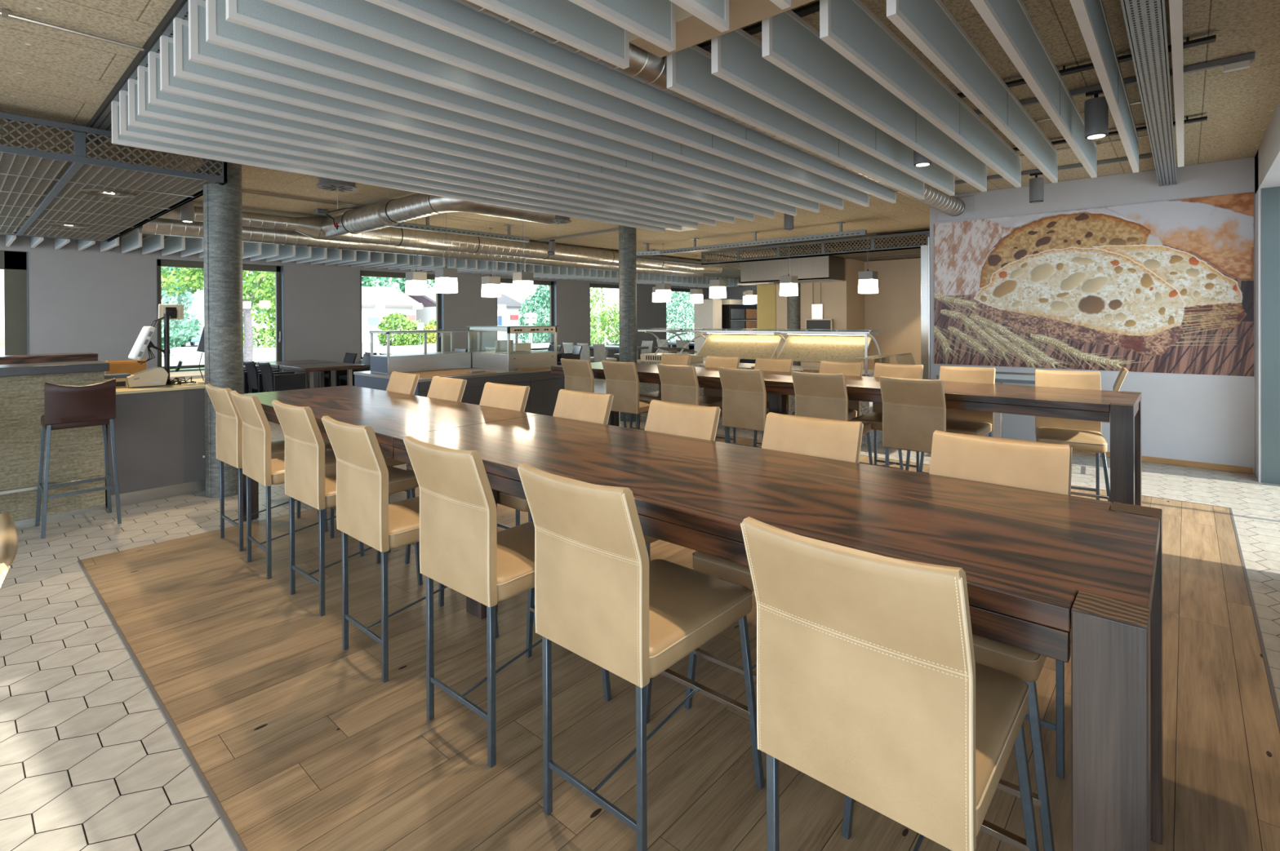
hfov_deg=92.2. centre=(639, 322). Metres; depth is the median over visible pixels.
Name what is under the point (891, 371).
bar chair
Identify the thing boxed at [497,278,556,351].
window
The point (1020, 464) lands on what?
bar chair
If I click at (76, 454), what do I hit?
bar
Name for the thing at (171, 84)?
ceiling baffle
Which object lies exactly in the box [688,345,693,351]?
armchair
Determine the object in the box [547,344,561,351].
armchair
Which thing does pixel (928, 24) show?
ceiling baffle
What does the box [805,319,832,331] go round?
notice board
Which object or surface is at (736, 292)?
wall
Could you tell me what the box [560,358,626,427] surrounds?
bar chair
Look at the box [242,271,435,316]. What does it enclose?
wooded hill
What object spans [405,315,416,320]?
window shutter
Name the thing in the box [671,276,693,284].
ceiling baffle
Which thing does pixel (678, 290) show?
window
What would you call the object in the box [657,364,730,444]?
bar chair
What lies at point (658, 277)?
ceiling baffle
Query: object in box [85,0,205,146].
channel
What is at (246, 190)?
conduit
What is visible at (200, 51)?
ceiling baffle
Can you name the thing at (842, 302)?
wall
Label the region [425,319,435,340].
hedge
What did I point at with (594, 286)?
window
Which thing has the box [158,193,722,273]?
ventilation duct
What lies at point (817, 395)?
bar chair
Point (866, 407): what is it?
counter
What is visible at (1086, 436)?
bar chair
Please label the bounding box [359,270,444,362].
window
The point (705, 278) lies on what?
ceiling baffle
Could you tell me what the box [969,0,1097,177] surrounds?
ceiling baffle
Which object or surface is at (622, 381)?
bar chair
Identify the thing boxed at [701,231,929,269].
metal canopy
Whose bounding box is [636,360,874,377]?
countertop
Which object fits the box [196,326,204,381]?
screen
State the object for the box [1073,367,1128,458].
bar chair
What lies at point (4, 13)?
conduit
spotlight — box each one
[181,201,194,222]
[547,240,555,255]
[783,213,793,231]
[913,150,931,166]
[1029,172,1044,203]
[1084,89,1108,139]
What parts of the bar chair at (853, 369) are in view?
seat, backrest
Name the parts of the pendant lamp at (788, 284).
lamp shade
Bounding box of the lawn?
[0,327,693,345]
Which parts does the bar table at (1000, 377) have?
leg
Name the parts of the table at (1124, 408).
leg, leg, rail, leg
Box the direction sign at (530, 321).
[523,312,537,348]
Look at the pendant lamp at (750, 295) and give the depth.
16.49 m
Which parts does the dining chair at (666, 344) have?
backrest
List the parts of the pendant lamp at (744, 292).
lamp shade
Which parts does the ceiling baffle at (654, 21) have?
panel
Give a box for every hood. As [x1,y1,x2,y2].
[721,299,756,305]
[737,256,844,285]
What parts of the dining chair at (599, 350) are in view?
backrest, seat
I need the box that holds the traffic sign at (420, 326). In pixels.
[417,319,423,345]
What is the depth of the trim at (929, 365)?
8.39 m
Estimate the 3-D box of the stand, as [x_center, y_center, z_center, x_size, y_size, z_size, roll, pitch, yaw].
[-4.647,0.218,5.942,0.282,0.782,0.414,0,0,42]
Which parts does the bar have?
foot rail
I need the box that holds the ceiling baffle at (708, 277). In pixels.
[679,276,712,286]
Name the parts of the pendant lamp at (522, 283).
lamp shade, cord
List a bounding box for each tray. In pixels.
[467,370,485,373]
[513,342,531,351]
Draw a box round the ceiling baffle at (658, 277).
[636,274,661,283]
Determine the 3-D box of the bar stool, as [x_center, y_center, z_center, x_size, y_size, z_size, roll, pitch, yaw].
[-4.490,1.039,4.924,0.487,1.173,0.467,0,0,42]
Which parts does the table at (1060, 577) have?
leg, leg, leg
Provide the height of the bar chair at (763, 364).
1.157 m
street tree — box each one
[160,266,275,366]
[160,267,203,297]
[517,284,550,343]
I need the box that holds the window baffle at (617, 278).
[590,278,618,281]
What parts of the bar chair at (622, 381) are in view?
leg, backrest, leg, leg, seat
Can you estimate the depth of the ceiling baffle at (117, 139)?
5.48 m
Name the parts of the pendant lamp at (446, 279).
lamp shade, cord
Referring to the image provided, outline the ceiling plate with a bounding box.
[665,226,698,231]
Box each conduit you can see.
[0,8,143,51]
[241,189,364,206]
[241,191,362,208]
[991,101,1141,130]
[1019,134,1147,156]
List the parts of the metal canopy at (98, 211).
panel, panel, panel, panel, panel, panel, panel, panel, panel, panel, panel, panel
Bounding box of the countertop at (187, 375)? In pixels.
[169,370,204,380]
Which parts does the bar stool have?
leg, leg, seat, backrest, leg, leg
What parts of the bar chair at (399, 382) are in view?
seat, backrest, leg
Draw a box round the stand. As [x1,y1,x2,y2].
[128,304,183,385]
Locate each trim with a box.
[77,434,1279,850]
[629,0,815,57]
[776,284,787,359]
[788,283,800,365]
[928,237,930,379]
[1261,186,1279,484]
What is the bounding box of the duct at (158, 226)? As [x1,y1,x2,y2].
[138,217,702,277]
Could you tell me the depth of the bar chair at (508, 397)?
4.34 m
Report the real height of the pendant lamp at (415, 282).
1.220 m
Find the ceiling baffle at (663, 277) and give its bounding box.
[639,275,666,283]
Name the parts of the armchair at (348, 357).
seat, arm panel, arm panel, backrest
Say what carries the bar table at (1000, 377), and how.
on the floor
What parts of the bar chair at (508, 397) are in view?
leg, seat, backrest, leg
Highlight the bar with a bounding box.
[0,360,109,524]
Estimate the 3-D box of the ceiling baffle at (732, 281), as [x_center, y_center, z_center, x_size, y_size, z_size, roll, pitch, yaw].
[3.113,-1.548,24.624,1.560,0.300,0.040,0,0,42]
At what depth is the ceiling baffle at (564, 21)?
2.84 m
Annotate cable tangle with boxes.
[166,377,204,385]
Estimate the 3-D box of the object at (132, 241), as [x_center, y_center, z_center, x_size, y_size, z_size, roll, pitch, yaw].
[-9.024,-1.425,10.928,1.560,0.300,0.040,0,0,42]
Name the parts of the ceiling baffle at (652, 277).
panel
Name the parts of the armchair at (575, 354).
arm panel, arm panel, backrest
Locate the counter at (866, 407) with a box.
[636,355,893,445]
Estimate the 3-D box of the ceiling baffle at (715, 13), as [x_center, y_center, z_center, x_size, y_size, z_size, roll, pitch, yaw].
[-0.122,-1.438,2.173,0.040,0.300,1.510,0,0,42]
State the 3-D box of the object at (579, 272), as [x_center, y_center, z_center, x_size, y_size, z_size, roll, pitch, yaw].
[-2.259,-1.494,18.562,1.560,0.300,0.040,0,0,42]
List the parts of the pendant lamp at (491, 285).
lamp shade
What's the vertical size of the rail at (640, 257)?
0.250 m
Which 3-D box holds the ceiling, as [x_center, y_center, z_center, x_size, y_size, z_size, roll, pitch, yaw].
[1.061,-1.784,11.604,16.400,0.200,25.200,0,0,42]
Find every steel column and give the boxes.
[202,158,243,497]
[618,225,636,422]
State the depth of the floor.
2.54 m
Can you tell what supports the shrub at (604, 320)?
on the street
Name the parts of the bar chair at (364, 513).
leg, backrest, leg, seat, tie rod, leg, leg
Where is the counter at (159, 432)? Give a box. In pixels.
[105,378,205,507]
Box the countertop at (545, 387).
[353,368,560,416]
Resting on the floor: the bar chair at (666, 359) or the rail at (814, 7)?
the bar chair at (666, 359)
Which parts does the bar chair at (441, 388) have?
seat, backrest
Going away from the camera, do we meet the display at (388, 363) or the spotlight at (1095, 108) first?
the spotlight at (1095, 108)
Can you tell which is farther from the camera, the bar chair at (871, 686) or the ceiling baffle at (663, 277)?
the ceiling baffle at (663, 277)
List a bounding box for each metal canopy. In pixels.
[0,111,227,241]
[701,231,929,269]
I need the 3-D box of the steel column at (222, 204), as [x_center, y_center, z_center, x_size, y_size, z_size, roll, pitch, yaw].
[-3.924,-0.007,5.809,0.304,3.250,0.304,0,0,42]
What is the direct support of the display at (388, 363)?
on the countertop at (545, 387)
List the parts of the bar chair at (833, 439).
leg, seat, backrest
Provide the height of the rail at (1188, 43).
0.051 m
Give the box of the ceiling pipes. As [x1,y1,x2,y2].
[1120,0,1177,186]
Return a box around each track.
[538,153,1152,241]
[973,52,1254,115]
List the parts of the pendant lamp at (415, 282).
lamp shade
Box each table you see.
[237,385,537,521]
[256,360,335,388]
[279,362,365,388]
[392,414,1163,850]
[551,361,782,426]
[589,345,648,362]
[667,342,693,347]
[763,372,1142,506]
[936,371,1035,438]
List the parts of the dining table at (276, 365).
leg, leg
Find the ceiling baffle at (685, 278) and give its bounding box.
[671,276,688,284]
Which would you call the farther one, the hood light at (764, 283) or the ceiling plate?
the hood light at (764, 283)
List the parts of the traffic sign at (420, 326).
plate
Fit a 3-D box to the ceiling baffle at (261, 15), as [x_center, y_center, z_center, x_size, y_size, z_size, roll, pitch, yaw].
[0.318,-1.452,4.930,0.040,0.300,6.220,0,0,42]
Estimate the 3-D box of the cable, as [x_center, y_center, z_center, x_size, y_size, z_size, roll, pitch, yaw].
[5.131,-1.662,11.145,1.701,0.043,0.038,0,0,42]
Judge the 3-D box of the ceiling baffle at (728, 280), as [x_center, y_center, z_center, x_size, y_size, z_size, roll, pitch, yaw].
[2.914,-1.546,24.399,1.560,0.300,0.040,0,0,42]
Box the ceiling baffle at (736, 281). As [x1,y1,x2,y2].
[706,279,738,288]
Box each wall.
[0,226,719,388]
[720,280,756,299]
[756,284,776,359]
[781,240,926,369]
[787,257,864,368]
[929,156,1255,474]
[1254,99,1279,482]
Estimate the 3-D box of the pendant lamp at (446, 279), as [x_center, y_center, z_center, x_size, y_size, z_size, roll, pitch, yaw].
[-2.890,-1.042,9.180,0.244,1.220,0.244,0,0,42]
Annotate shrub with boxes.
[377,311,428,346]
[415,324,435,343]
[590,288,619,346]
[666,291,693,342]
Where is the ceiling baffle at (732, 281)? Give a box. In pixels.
[702,278,734,288]
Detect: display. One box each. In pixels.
[369,329,471,373]
[466,325,559,371]
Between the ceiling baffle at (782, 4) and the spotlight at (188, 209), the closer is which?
the ceiling baffle at (782, 4)
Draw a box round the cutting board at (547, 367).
[517,366,551,370]
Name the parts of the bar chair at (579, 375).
backrest, leg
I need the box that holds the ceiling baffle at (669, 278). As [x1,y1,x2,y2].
[638,275,672,284]
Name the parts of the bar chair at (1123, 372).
tie rod, backrest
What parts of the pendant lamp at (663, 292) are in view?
lamp shade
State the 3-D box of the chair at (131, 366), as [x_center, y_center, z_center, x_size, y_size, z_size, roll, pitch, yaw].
[-7.733,1.091,9.215,0.598,1.070,0.460,0,0,42]
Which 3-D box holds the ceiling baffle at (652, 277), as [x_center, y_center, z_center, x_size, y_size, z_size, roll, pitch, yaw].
[-0.070,-1.516,21.032,1.560,0.300,0.040,0,0,42]
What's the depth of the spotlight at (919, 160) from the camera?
5.06 m
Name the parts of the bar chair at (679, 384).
backrest, seat, leg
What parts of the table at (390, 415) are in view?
leg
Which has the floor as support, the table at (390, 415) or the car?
the table at (390, 415)
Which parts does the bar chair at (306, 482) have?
leg, backrest, leg, tie rod, seat, leg, leg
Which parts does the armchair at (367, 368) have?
arm panel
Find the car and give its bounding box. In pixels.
[179,327,203,346]
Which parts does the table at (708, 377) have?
leg, leg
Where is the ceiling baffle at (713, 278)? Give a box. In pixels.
[689,277,717,286]
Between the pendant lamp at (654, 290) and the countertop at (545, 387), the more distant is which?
the pendant lamp at (654, 290)
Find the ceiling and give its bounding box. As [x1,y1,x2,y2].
[0,0,1279,279]
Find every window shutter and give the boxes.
[368,317,379,325]
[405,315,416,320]
[497,315,502,325]
[510,315,518,319]
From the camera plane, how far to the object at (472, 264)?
15.50 m
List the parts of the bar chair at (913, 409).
leg, leg, backrest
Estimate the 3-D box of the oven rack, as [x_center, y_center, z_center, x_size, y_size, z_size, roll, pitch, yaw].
[3.039,0.424,19.258,0.900,2.200,2.150,0,0,42]
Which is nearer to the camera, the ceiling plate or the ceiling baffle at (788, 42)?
the ceiling baffle at (788, 42)
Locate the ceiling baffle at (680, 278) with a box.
[648,276,683,284]
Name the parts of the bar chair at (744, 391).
leg, backrest, leg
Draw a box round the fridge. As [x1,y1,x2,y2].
[693,298,721,361]
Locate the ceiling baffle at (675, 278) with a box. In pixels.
[643,275,678,284]
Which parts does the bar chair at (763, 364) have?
seat, backrest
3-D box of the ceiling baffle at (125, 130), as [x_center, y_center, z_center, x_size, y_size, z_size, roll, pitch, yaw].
[-1.478,-1.448,6.522,0.040,0.300,6.220,0,0,42]
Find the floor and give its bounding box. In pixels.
[0,378,1279,850]
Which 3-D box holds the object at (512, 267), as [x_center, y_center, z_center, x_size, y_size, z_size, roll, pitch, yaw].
[-3.851,-1.477,16.766,1.560,0.300,0.040,0,0,42]
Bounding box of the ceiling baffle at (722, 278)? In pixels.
[693,278,726,287]
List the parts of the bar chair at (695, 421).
leg, seat, backrest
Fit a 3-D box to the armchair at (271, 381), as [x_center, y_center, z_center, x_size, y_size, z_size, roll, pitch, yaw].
[-6.359,1.151,10.914,0.560,0.920,0.620,0,0,42]
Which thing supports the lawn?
on the street
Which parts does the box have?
lid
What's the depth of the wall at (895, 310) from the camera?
13.30 m
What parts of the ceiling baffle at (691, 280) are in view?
panel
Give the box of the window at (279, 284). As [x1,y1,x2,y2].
[155,258,284,372]
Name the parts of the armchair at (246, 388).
arm panel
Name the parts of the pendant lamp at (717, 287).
lamp shade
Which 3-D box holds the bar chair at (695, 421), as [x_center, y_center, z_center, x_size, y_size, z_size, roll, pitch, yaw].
[0.026,1.024,3.127,0.546,1.157,0.700,0,0,43]
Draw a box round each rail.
[390,216,528,242]
[636,243,659,255]
[636,249,728,268]
[659,222,866,254]
[697,0,819,51]
[956,35,1216,97]
[1013,115,1207,151]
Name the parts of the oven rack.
oven door, oven door, handle rail, oven door, oven door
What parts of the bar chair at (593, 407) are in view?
seat, leg, backrest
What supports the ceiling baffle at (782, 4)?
hanging from the rail
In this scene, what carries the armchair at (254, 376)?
on the floor
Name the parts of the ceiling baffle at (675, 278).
panel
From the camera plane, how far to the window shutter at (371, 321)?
54.65 m
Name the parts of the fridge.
door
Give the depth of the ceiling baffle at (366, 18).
3.40 m
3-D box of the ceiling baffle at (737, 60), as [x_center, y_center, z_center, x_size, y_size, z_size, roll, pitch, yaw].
[1.833,-1.460,4.830,0.040,0.300,4.360,0,0,42]
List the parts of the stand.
arm, mount plate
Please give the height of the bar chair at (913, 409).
1.157 m
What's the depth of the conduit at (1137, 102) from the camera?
4.99 m
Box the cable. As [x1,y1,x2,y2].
[875,229,929,235]
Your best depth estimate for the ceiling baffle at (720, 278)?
23.86 m
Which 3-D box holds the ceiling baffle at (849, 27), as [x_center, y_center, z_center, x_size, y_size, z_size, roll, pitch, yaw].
[2.282,-1.461,4.432,0.040,0.300,4.360,0,0,42]
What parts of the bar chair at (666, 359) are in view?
leg, seat, backrest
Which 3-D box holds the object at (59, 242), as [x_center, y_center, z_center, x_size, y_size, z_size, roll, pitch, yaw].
[-9.621,-1.418,10.255,1.560,0.300,0.040,0,0,42]
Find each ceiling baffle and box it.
[111,100,665,232]
[119,89,681,230]
[128,78,698,228]
[137,65,716,226]
[147,51,735,223]
[160,35,755,221]
[173,17,775,218]
[188,0,796,216]
[205,0,819,213]
[225,0,844,209]
[262,0,869,206]
[364,0,896,203]
[451,0,976,222]
[466,0,629,69]
[568,0,675,52]
[636,274,655,282]
[636,274,661,283]
[638,275,672,284]
[639,275,666,283]
[643,275,678,284]
[648,276,683,284]
[666,44,924,199]
[669,0,728,32]
[671,276,688,284]
[671,276,693,284]
[671,277,698,285]
[674,275,703,285]
[674,276,707,286]
[679,276,712,286]
[688,277,721,287]
[689,277,717,286]
[693,278,726,287]
[702,278,734,288]
[704,278,730,287]
[706,279,738,288]
[711,28,954,195]
[761,9,986,191]
[769,0,791,9]
[819,0,1021,187]
[886,0,1057,182]
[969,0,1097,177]
[1069,0,1138,173]
[1168,0,1184,167]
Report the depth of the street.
39.92 m
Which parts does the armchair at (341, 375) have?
arm panel, seat, arm panel, backrest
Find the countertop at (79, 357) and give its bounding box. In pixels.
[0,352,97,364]
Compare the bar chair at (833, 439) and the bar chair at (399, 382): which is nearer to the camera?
the bar chair at (833, 439)
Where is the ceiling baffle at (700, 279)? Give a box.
[674,275,703,285]
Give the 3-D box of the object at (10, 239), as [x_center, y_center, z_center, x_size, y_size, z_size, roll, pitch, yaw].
[-10.019,-1.414,9.806,1.560,0.300,0.040,0,0,42]
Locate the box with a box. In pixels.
[104,373,130,388]
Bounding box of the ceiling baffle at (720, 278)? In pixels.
[688,277,721,287]
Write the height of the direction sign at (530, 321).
2.250 m
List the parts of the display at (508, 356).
post, control frame, glass, post, plate, post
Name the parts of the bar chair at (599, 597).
leg, backrest, leg, tie rod, leg, seat, leg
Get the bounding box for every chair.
[0,512,17,589]
[105,359,146,374]
[204,383,328,551]
[230,391,364,579]
[271,400,422,616]
[317,371,419,514]
[321,415,498,682]
[382,376,466,552]
[403,435,611,768]
[404,382,530,564]
[484,346,495,351]
[497,389,613,623]
[516,462,764,850]
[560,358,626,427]
[562,342,573,353]
[577,342,599,362]
[592,343,617,362]
[601,360,660,430]
[629,353,690,430]
[640,340,653,357]
[643,400,720,561]
[656,339,676,353]
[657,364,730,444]
[675,339,693,354]
[684,412,863,709]
[698,355,740,443]
[718,367,791,447]
[728,357,793,448]
[740,516,1039,850]
[791,360,863,420]
[791,371,873,465]
[850,363,923,472]
[879,376,964,471]
[893,353,915,364]
[919,365,995,474]
[928,430,1072,850]
[1035,368,1110,502]
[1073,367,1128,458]
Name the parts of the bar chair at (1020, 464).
backrest, seat, leg, leg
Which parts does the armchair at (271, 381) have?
backrest, arm panel, arm trim, arm panel, arm trim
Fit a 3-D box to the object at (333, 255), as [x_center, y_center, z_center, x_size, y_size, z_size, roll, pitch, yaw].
[-6.835,-1.447,13.398,1.560,0.300,0.040,0,0,42]
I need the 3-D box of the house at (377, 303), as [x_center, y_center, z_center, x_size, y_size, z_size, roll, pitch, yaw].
[-27.049,-1.169,58.436,11.000,5.900,8.000,0,0,42]
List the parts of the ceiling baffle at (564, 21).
panel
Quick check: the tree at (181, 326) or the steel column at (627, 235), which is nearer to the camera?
the steel column at (627, 235)
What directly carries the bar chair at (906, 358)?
on the floor
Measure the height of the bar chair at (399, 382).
1.157 m
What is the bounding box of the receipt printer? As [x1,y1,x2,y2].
[126,367,168,388]
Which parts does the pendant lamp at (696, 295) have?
lamp shade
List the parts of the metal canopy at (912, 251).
panel, panel, panel, panel, panel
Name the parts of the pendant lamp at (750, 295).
lamp shade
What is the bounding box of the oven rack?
[721,299,757,364]
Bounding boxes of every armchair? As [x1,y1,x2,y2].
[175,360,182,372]
[243,360,289,393]
[243,368,274,394]
[257,361,306,392]
[324,352,357,387]
[336,353,375,386]
[357,366,370,371]
[453,348,466,352]
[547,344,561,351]
[556,345,582,365]
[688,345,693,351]
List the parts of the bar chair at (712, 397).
seat, backrest, leg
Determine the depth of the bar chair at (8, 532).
1.32 m
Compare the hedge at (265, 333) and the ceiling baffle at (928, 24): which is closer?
the ceiling baffle at (928, 24)
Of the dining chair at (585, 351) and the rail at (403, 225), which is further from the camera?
the dining chair at (585, 351)
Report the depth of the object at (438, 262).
14.86 m
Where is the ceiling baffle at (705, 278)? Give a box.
[674,276,707,286]
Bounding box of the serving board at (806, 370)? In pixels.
[803,368,819,371]
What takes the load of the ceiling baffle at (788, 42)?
hanging from the rail at (1187, 121)
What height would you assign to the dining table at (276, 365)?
0.780 m
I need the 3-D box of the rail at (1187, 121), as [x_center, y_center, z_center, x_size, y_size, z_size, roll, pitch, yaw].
[2.314,-1.646,6.927,5.980,0.051,0.060,0,0,42]
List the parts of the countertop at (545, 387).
door, door, door, door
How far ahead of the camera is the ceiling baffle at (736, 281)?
24.39 m
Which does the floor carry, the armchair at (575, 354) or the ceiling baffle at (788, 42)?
the armchair at (575, 354)
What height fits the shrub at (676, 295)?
4.655 m
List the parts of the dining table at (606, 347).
leg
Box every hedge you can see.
[243,295,275,347]
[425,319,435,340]
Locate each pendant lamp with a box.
[405,218,426,295]
[435,215,457,293]
[481,227,501,297]
[512,220,533,295]
[652,254,666,302]
[655,244,671,300]
[689,255,702,303]
[709,261,726,298]
[742,291,755,304]
[745,284,756,303]
[779,257,798,296]
[811,282,822,319]
[857,234,878,293]
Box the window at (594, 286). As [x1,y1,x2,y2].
[589,283,619,349]
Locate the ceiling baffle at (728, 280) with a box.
[704,278,730,287]
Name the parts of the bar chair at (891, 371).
seat, leg, backrest, leg, leg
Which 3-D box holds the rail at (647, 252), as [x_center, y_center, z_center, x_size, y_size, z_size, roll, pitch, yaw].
[0.121,-1.560,13.229,0.696,0.250,0.162,0,0,26]
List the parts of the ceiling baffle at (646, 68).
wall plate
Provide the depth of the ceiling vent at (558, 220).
9.56 m
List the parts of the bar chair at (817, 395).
backrest, seat, leg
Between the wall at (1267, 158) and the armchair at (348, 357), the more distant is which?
the armchair at (348, 357)
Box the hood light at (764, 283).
[737,282,773,285]
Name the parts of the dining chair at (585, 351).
backrest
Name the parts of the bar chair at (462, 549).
leg, backrest, leg, tie rod, seat, leg, leg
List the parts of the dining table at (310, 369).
leg, leg, leg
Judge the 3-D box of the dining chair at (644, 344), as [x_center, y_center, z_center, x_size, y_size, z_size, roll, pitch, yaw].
[0.084,1.073,19.843,0.460,0.930,0.598,0,0,42]
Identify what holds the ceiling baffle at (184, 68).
hanging from the rail
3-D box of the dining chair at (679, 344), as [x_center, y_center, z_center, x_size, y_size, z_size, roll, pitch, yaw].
[1.551,1.061,20.885,0.460,0.930,0.598,0,0,34]
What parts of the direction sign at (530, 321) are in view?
post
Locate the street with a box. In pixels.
[0,324,693,366]
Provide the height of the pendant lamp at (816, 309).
0.800 m
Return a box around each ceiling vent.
[316,177,357,208]
[551,215,571,224]
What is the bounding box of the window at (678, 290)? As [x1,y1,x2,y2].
[666,288,693,342]
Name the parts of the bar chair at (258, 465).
leg, backrest, leg, tie rod, seat, leg, leg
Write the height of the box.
0.125 m
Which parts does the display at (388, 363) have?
post, panel, post, frame, glass, post, post, post, post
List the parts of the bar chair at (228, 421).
leg, backrest, leg, tie rod, leg, seat, leg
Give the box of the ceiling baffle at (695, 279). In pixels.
[671,277,698,285]
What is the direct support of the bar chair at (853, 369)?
on the floor
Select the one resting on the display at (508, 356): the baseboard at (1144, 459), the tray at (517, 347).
the tray at (517, 347)
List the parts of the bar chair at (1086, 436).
backrest, seat, leg, leg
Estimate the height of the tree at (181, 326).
8.061 m
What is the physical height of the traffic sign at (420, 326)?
2.000 m
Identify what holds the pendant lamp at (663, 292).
hanging from the ceiling
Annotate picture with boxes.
[933,191,1253,377]
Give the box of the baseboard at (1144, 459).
[1072,450,1253,474]
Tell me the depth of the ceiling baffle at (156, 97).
4.54 m
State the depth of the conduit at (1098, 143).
5.69 m
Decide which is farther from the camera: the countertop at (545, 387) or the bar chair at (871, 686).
the countertop at (545, 387)
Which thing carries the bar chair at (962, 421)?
on the floor
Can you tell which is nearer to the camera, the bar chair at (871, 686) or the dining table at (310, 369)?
the bar chair at (871, 686)
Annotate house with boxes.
[361,286,423,342]
[403,287,521,338]
[521,284,619,339]
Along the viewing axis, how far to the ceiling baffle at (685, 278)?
21.93 m
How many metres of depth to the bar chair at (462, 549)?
2.32 m
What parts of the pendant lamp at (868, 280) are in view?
lamp shade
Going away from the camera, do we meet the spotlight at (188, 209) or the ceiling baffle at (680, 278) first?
the spotlight at (188, 209)
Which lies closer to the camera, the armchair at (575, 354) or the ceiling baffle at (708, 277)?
the armchair at (575, 354)
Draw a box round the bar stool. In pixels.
[35,378,121,538]
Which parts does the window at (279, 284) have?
sill, handle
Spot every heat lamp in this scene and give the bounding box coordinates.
[706,333,773,334]
[787,333,864,335]
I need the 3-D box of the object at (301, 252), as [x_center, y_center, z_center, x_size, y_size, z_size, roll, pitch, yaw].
[-7.233,-1.443,12.949,1.560,0.300,0.040,0,0,42]
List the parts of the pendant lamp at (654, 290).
lamp shade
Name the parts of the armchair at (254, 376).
backrest, arm panel, arm panel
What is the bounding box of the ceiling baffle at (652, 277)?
[636,274,655,282]
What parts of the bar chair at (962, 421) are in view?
leg, backrest, seat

